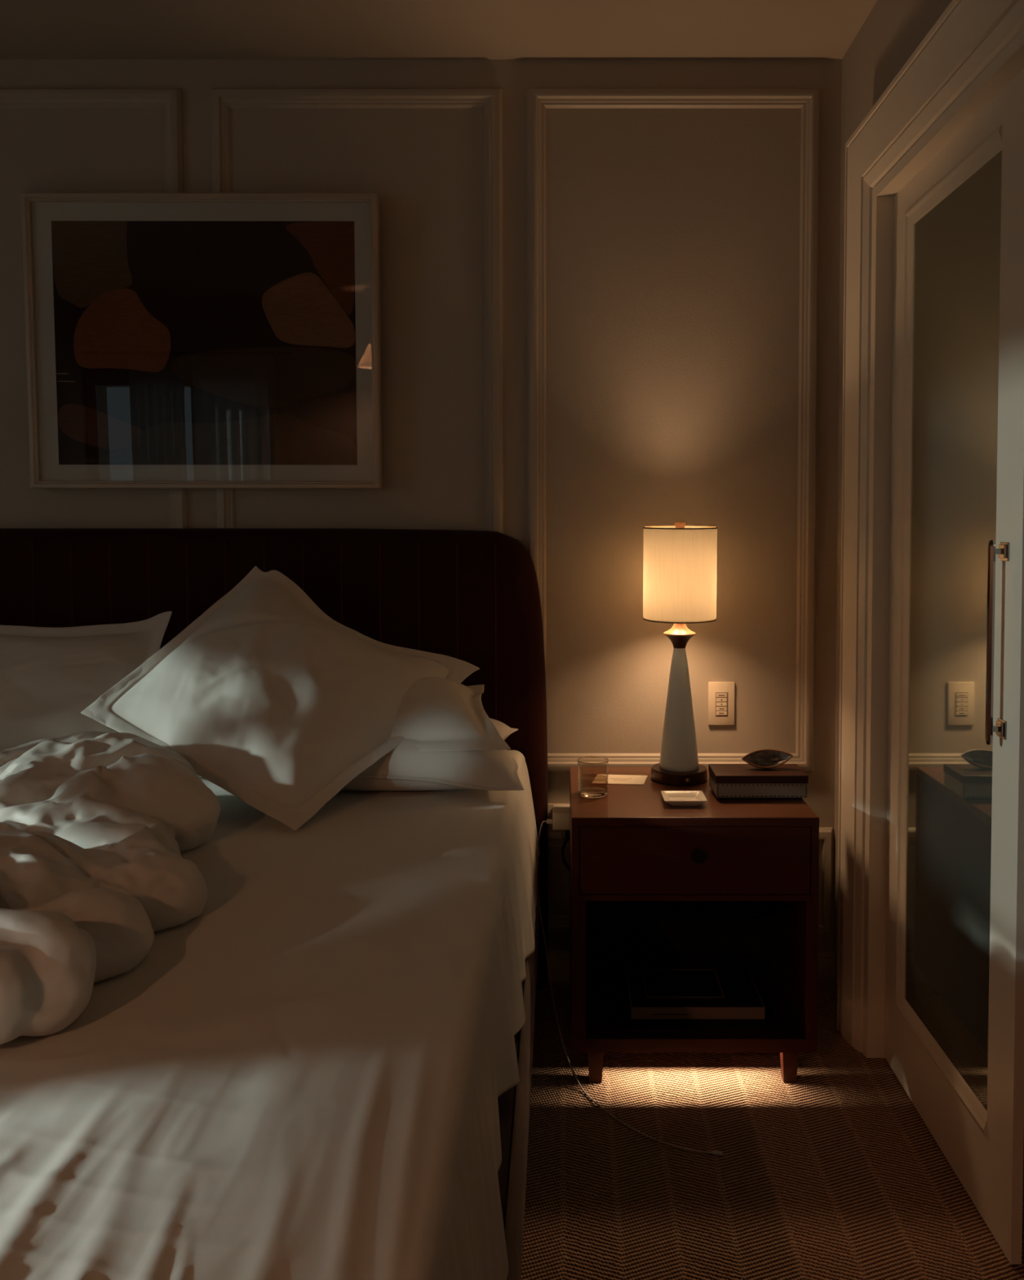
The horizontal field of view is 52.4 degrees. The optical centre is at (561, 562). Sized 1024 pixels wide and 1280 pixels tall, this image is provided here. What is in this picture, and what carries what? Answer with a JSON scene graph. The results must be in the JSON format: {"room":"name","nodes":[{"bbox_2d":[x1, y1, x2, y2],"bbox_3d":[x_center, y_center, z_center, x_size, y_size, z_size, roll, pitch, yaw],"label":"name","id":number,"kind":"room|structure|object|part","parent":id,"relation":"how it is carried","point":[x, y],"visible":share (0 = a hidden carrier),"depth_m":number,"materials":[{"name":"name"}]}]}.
{"room":"bedroom","nodes":[
{"label":"bedroom","id":0,"kind":"room"},
{"bbox_2d":[0,59,842,951],"bbox_3d":[-0.700,-0.103,2.993,5.800,2.583,0.150,0,2,0],"label":"wall","id":1,"kind":"structure","parent":0,"point":[673,235],"depth_m":2.90,"materials":[{"name":"beige paint"}]},
{"bbox_2d":[0,88,187,528],"bbox_3d":[-1.450,-0.359,2.897,0.804,1.902,0.024,0,2,0],"label":"trim","id":2,"kind":"structure","parent":1,"relation":"attached to","point":[170,100],"depth_m":2.86,"materials":[{"name":"beige paint"}]},
{"bbox_2d":[20,192,382,488],"bbox_3d":[-0.978,-0.602,2.844,0.964,0.799,0.059,0,2,0],"label":"framed picture","id":3,"kind":"object","parent":1,"relation":"attached to","point":[174,340],"visible":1,"depth_m":2.84,"materials":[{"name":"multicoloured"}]},
{"bbox_2d":[51,220,357,465],"bbox_3d":[-0.974,-0.600,2.847,0.825,0.661,0.021,0,2,0],"label":"artwork","id":4,"kind":"object","parent":3,"relation":"attached to","point":[174,342],"depth_m":2.85,"materials":[{"name":"paint"}]},
{"bbox_2d":[211,88,503,533],"bbox_3d":[-0.564,-0.359,2.897,0.804,1.902,0.024,0,2,0],"label":"trim","id":5,"kind":"structure","parent":1,"relation":"attached to","point":[223,100],"depth_m":2.87,"materials":[{"name":"beige paint"}]},
{"bbox_2d":[547,804,569,846],"bbox_3d":[0.013,0.744,2.945,0.117,0.122,0.009,0,2,0],"label":"outlet plate","id":6,"kind":"object","parent":1,"relation":"attached to","point":[550,806],"visible":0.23,"depth_m":2.94,"materials":[{"name":"beige plastic"}]},
{"bbox_2d":[552,804,569,830],"bbox_3d":[0.003,0.710,2.898,0.051,0.049,0.083,0,2,0],"label":"charger","id":7,"kind":"object","parent":6,"relation":"attached to","point":[561,813],"visible":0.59,"depth_m":2.86,"materials":[{"name":"beige plastic"}]},
{"bbox_2d":[561,830,569,870],"bbox_3d":[0.022,0.816,2.921,0.043,0.123,0.046,0,2,0],"label":"power cord","id":8,"kind":"object","parent":6,"relation":"attached to","point":[567,832],"visible":0.81,"depth_m":2.90,"materials":[{"name":"black plastic"}]},
{"bbox_2d":[527,88,820,772],"bbox_3d":[0.311,-0.359,2.897,0.809,1.902,0.024,0,2,0],"label":"trim","id":9,"kind":"structure","parent":1,"relation":"attached to","point":[539,100],"depth_m":2.88,"materials":[{"name":"beige paint"}]},
{"bbox_2d":[547,827,833,933],"bbox_3d":[0.335,0.904,2.944,0.870,0.305,0.024,0,2,0],"label":"trim","id":10,"kind":"structure","parent":1,"relation":"attached to","point":[557,924],"depth_m":2.94,"materials":[{"name":"beige paint"}]},
{"bbox_2d":[548,951,835,982],"bbox_3d":[-1.312,1.149,2.957,4.176,0.085,0.016,0,2,0],"label":"baseboard","id":11,"kind":"structure","parent":1,"relation":"attached to","point":[558,961],"depth_m":2.95,"materials":[{"name":"beige paint"}]},
{"bbox_2d":[708,681,734,724],"bbox_3d":[0.453,0.397,2.932,0.074,0.122,0.010,0,2,0],"label":"keypad","id":12,"kind":"object","parent":1,"relation":"attached to","point":[721,694],"visible":1,"depth_m":2.93,"materials":[{"name":"beige plastic"}]},
{"bbox_2d":[0,0,877,59],"bbox_3d":[-0.700,-1.363,0.520,5.800,0.120,5.100,0,2,0],"label":"ceiling","id":13,"kind":"structure","parent":0,"point":[30,29],"depth_m":2.69,"materials":[{"name":"beige paint"}]},
{"bbox_2d":[520,982,1023,1279],"bbox_3d":[-0.700,1.338,0.620,5.800,0.120,5.100,0,2,0],"label":"floor","id":14,"kind":"structure","parent":0,"point":[834,1173],"depth_m":2.09,"materials":[{"name":"carpet"}]},
{"bbox_2d":[0,528,548,1279],"bbox_3d":[-1.098,0.597,1.592,2.123,1.288,2.658,0,2,0],"label":"bed","id":15,"kind":"object","parent":14,"relation":"on","point":[472,597],"visible":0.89,"depth_m":2.85,"materials":[{"name":"brown fabric"}]},
{"bbox_2d":[0,750,539,1279],"bbox_3d":[-1.038,0.701,1.602,1.964,0.298,2.510,0,2,0],"label":"sheet","id":16,"kind":"object","parent":15,"relation":"on","point":[302,1076],"visible":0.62,"depth_m":1.19,"materials":[{"name":"beige fabric"}]},
{"bbox_2d":[0,611,172,751],"bbox_3d":[-1.360,0.302,2.554,0.725,0.345,0.279,0,2,0],"label":"pillow","id":17,"kind":"object","parent":16,"relation":"on","point":[49,676],"visible":0.67,"depth_m":2.51,"materials":[{"name":"beige fabric"}]},
{"bbox_2d":[0,731,220,1044],"bbox_3d":[-1.070,0.457,1.687,1.018,0.201,1.199,0,2,0],"label":"duvet","id":18,"kind":"object","parent":16,"relation":"on","point":[95,827],"visible":1,"depth_m":1.60,"materials":[{"name":"beige fabric"}]},
{"bbox_2d":[80,565,479,830],"bbox_3d":[-0.646,0.267,2.511,0.638,0.503,0.692,1,2,27],"label":"pillow","id":19,"kind":"object","parent":16,"relation":"on","point":[278,704],"visible":0.93,"depth_m":2.34,"materials":[{"name":"beige fabric"}]},
{"bbox_2d":[196,718,524,791],"bbox_3d":[-0.473,0.445,2.532,0.781,0.172,0.415,0,2,0],"label":"pillow","id":20,"kind":"object","parent":16,"relation":"on","point":[404,768],"visible":0.35,"depth_m":2.35,"materials":[{"name":"beige fabric"}]},
{"bbox_2d":[391,676,511,751],"bbox_3d":[-0.485,0.372,2.546,0.761,0.196,0.409,0,2,0],"label":"pillow","id":21,"kind":"object","parent":20,"relation":"on","point":[443,714],"visible":0.34,"depth_m":2.42,"materials":[{"name":"beige fabric"}]},
{"bbox_3d":[-1.098,0.549,2.894,2.123,1.288,0.053,0,2,0],"label":"headboard","id":22,"kind":"part","parent":15,"relation":"part of","materials":[{"name":"brown fabric"}]},
{"bbox_3d":[-0.110,1.028,1.609,0.100,0.355,2.540,0,2,0],"label":"rail","id":23,"kind":"part","parent":15,"relation":"part of","materials":[{"name":"brown fabric"}]},
{"bbox_2d":[537,819,722,1155],"bbox_3d":[0.086,0.966,2.473,0.153,0.487,0.837,-1,2,-26],"label":"charging cable","id":24,"kind":"object","parent":14,"relation":"on","point":[548,821],"visible":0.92,"depth_m":2.41,"materials":[{"name":"black plastic"}]},
{"bbox_2d":[569,766,819,1083],"bbox_3d":[0.309,0.890,2.636,0.569,0.626,0.528,0,2,0],"label":"nightstand","id":25,"kind":"object","parent":14,"relation":"on","point":[654,882],"visible":0.96,"depth_m":2.42,"materials":[{"name":"brown wood"}]},
{"bbox_3d":[0.033,0.862,2.649,0.016,0.530,0.500,0,2,0],"label":"panel","id":26,"kind":"part","parent":25,"relation":"part of","materials":[{"name":"brown wood"}]},
{"bbox_2d":[577,756,608,798],"bbox_3d":[0.080,0.534,2.590,0.078,0.087,0.078,0,2,0],"label":"drinking glass","id":27,"kind":"object","parent":25,"relation":"on","point":[588,792],"visible":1,"depth_m":2.58,"materials":[{"name":"glass"}]},
{"bbox_3d":[0.081,1.173,2.432,0.037,0.076,0.037,0,2,0],"label":"leg","id":28,"kind":"part","parent":25,"relation":"part of","materials":[{"name":"brown wood"}]},
{"bbox_2d":[591,773,648,784],"bbox_3d":[0.156,0.571,2.742,0.143,0.001,0.098,0,2,6],"label":"note card","id":29,"kind":"object","parent":25,"relation":"on","point":[612,779],"visible":1,"depth_m":2.74,"materials":[{"name":"beige paper"}]},
{"bbox_3d":[0.309,0.853,2.891,0.536,0.530,0.012,0,2,0],"label":"panel","id":30,"kind":"part","parent":25,"relation":"part of","materials":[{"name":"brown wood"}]},
{"bbox_2d":[643,521,717,785],"bbox_3d":[0.312,0.232,2.739,0.194,0.680,0.200,0,2,0],"label":"table lamp","id":31,"kind":"object","parent":25,"relation":"on","point":[680,560],"visible":1,"depth_m":2.68,"materials":[{"name":"white metal"}]},
{"bbox_3d":[0.312,0.027,2.731,0.192,0.245,0.198,0,2,0],"label":"lamp shade","id":32,"kind":"part","parent":31,"relation":"part of","materials":[{"name":"fabric"}]},
{"bbox_2d":[684,777,690,783],"bbox_3d":[0.326,0.560,2.673,0.014,0.014,0.008,0,2,0],"label":"switch","id":33,"kind":"object","parent":31,"relation":"attached to","point":[687,780],"depth_m":2.67,"materials":[{"name":"gold metal"}]},
{"bbox_2d":[661,791,707,805],"bbox_3d":[0.297,0.572,2.515,0.102,0.017,0.094,0,2,0],"label":"dish","id":34,"kind":"object","parent":25,"relation":"on","point":[672,797],"visible":1,"depth_m":2.53,"materials":[{"name":"beige ceramic"}]},
{"bbox_3d":[0.309,1.120,2.411,0.536,0.032,0.005,0,2,0],"label":"rail","id":35,"kind":"part","parent":25,"relation":"part of","materials":[{"name":"brown wood"}]},
{"bbox_3d":[0.309,0.686,2.404,0.531,0.156,0.020,0,2,0],"label":"drawer","id":36,"kind":"part","parent":25,"relation":"part of","materials":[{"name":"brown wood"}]},
{"bbox_3d":[0.309,0.765,2.638,0.536,0.013,0.484,0,2,0],"label":"divider rail","id":37,"kind":"part","parent":25,"relation":"part of","materials":[{"name":"brown wood"}]},
{"bbox_2d":[625,982,765,1027],"bbox_3d":[0.325,1.089,2.578,0.318,0.016,0.232,0,2,0],"label":"book","id":38,"kind":"object","parent":25,"relation":"on","point":[634,1023],"visible":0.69,"depth_m":2.46,"materials":[{"name":"black fabric"}]},
{"bbox_2d":[625,966,764,1019],"bbox_3d":[0.325,1.065,2.581,0.319,0.031,0.231,0,2,0],"label":"book","id":39,"kind":"object","parent":38,"relation":"on","point":[743,1001],"visible":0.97,"depth_m":2.49,"materials":[{"name":"brown fabric"}]},
{"bbox_2d":[640,968,725,999],"bbox_3d":[0.300,1.046,2.580,0.192,0.007,0.162,0,2,0],"label":"notebook","id":40,"kind":"object","parent":39,"relation":"on","point":[658,984],"visible":1,"depth_m":2.57,"materials":[{"name":"black fabric"}]},
{"bbox_2d":[586,952,805,1039],"bbox_3d":[0.309,1.111,2.651,0.536,0.032,0.484,0,2,0],"label":"shelf","id":41,"kind":"object","parent":25,"relation":"attached to","point":[607,1012],"depth_m":2.61,"materials":[{"name":"brown wood"}]},
{"bbox_3d":[0.314,0.670,2.378,0.033,0.033,0.030,0,2,0],"label":"knob","id":42,"kind":"part","parent":25,"relation":"part of","materials":[{"name":"black metal"}]},
{"bbox_2d":[708,764,808,799],"bbox_3d":[0.490,0.547,2.597,0.226,0.061,0.126,0,2,0],"label":"box","id":43,"kind":"object","parent":25,"relation":"on","point":[726,781],"visible":1,"depth_m":2.54,"materials":[{"name":"black fabric"}]},
{"bbox_3d":[0.490,0.526,2.596,0.226,0.019,0.126,0,2,0],"label":"lid","id":44,"kind":"part","parent":43,"relation":"part of","materials":[{"name":"brown paint"}]},
{"bbox_2d":[742,749,793,768],"bbox_3d":[0.517,0.494,2.605,0.128,0.044,0.047,0,2,0],"label":"shell dish","id":45,"kind":"object","parent":43,"relation":"on","point":[763,758],"visible":1,"depth_m":2.62,"materials":[{"name":"brown"}]},
{"bbox_3d":[0.533,1.173,2.432,0.037,0.076,0.037,0,2,0],"label":"leg","id":46,"kind":"part","parent":25,"relation":"part of","materials":[{"name":"brown wood"}]},
{"bbox_3d":[0.585,0.862,2.649,0.016,0.530,0.500,0,2,0],"label":"panel","id":47,"kind":"part","parent":25,"relation":"part of","materials":[{"name":"brown wood"}]},
{"bbox_2d":[833,0,952,986],"bbox_3d":[0.836,-0.013,0.570,0.120,2.583,4.700,0,2,0],"label":"wall","id":48,"kind":"structure","parent":0,"point":[893,30],"depth_m":2.67,"materials":[{"name":"beige paint"}]},
{"bbox_2d":[836,0,1023,1057],"bbox_3d":[0.793,0.114,1.633,0.165,2.251,2.015,0,2,0],"label":"trim","id":49,"kind":"structure","parent":48,"relation":"attached to","point":[975,48],"depth_m":2.50,"materials":[{"name":"beige paint"}]},
{"bbox_2d":[884,68,1023,1264],"bbox_3d":[0.781,0.168,2.135,0.050,2.094,0.713,0,2,0],"label":"door","id":50,"kind":"structure","parent":48,"relation":"in","point":[954,989],"depth_m":2.04,"materials":[{"name":"beige paint"}]},
{"bbox_3d":[0.786,0.130,2.143,0.012,1.844,0.514,0,2,0],"label":"moulding","id":51,"kind":"part","parent":50,"relation":"part of","materials":[{"name":"beige paint"}]},
{"bbox_2d":[905,150,1002,1111],"bbox_3d":[0.794,0.130,2.127,0.006,1.780,0.482,0,2,0],"label":"mirror","id":52,"kind":"object","parent":50,"relation":"attached to","point":[953,316],"depth_m":2.10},
{"bbox_3d":[0.762,0.142,1.845,0.012,0.364,0.012,1,2,22],"label":"handle","id":53,"kind":"part","parent":50,"relation":"part of","materials":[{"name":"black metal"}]},
{"bbox_3d":[0.775,0.295,1.850,0.025,0.033,0.033,0,2,0],"label":"handle mount","id":54,"kind":"part","parent":50,"relation":"part of","materials":[{"name":"silver metal"}]},
{"bbox_3d":[0.775,-0.020,1.839,0.025,0.033,0.033,0,2,0],"label":"handle mount","id":55,"kind":"part","parent":50,"relation":"part of","materials":[{"name":"silver metal"}]}
]}

